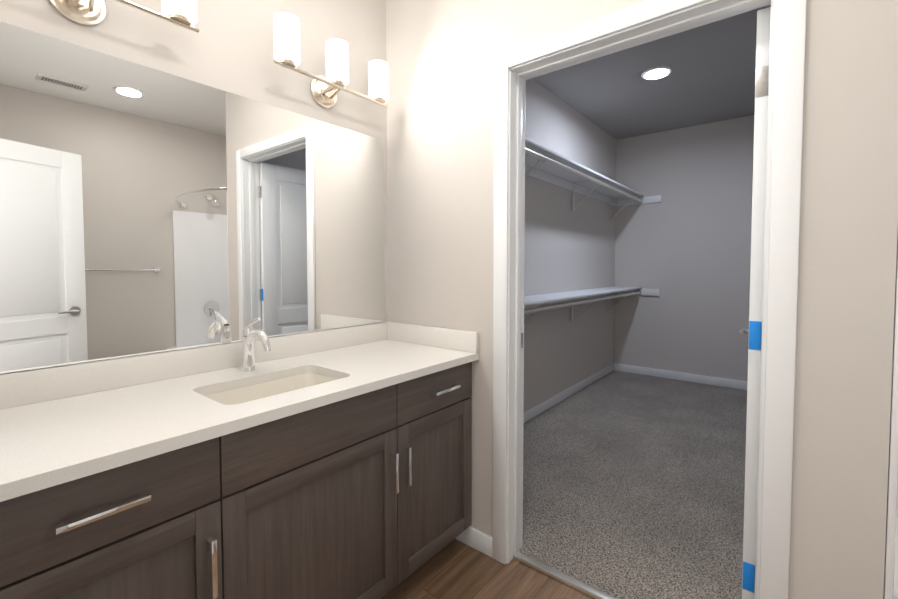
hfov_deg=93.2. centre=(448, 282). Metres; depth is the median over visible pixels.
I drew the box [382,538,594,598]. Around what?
floor
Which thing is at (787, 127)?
door frame
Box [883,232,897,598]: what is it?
door frame
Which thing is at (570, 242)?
wall
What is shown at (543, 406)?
baseboard
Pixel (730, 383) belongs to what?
baseboard
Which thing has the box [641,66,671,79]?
recessed light
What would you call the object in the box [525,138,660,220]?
closet shelf
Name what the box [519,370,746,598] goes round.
floor
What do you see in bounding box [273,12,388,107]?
sconce
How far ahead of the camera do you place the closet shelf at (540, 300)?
3.68 m
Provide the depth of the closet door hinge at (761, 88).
1.30 m
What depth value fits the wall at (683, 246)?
4.56 m
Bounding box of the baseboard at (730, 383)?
[615,363,746,389]
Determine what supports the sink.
in the countertop
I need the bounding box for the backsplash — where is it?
[0,322,387,408]
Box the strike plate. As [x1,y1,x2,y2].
[521,333,522,347]
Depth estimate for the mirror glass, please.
1.40 m
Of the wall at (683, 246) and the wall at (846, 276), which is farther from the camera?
the wall at (683, 246)
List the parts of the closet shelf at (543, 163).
hang rod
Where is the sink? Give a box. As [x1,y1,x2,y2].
[203,373,336,404]
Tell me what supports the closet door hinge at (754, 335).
attached to the wall at (846, 276)
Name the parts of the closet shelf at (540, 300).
hang rod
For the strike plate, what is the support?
attached to the wall at (846, 276)
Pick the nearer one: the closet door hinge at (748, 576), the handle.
the closet door hinge at (748, 576)
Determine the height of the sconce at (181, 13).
0.241 m
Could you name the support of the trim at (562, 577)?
on the floor at (455, 569)
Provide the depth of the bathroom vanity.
1.19 m
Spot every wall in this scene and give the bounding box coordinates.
[0,0,616,411]
[386,0,897,598]
[613,115,753,381]
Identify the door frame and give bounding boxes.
[492,0,806,598]
[883,232,897,598]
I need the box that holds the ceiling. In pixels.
[532,5,770,139]
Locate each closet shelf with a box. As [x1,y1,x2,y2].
[524,286,658,322]
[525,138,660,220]
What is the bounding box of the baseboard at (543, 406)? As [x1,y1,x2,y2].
[523,363,614,422]
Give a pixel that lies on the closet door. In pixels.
(756, 277)
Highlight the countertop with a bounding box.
[0,339,478,501]
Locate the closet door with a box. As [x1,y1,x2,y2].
[742,7,770,598]
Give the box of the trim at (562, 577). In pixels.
[513,552,615,598]
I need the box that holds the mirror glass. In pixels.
[0,21,384,373]
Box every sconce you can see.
[49,0,198,32]
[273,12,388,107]
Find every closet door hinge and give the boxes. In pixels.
[742,561,754,592]
[749,321,761,349]
[755,65,768,97]
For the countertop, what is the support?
on the bathroom vanity
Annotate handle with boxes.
[739,329,748,335]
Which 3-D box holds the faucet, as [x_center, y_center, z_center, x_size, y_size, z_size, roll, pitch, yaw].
[-0.683,0.221,1.504,0.175,0.198,0.056,2,3,39]
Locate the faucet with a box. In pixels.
[240,317,270,371]
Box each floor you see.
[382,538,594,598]
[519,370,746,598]
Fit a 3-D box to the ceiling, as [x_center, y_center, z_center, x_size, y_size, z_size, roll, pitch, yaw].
[1.536,-1.654,3.108,1.920,0.100,3.712,2,3,39]
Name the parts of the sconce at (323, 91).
lamp shade, frame, lamp shade, lamp shade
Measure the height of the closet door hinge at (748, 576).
0.090 m
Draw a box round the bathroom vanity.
[0,317,478,598]

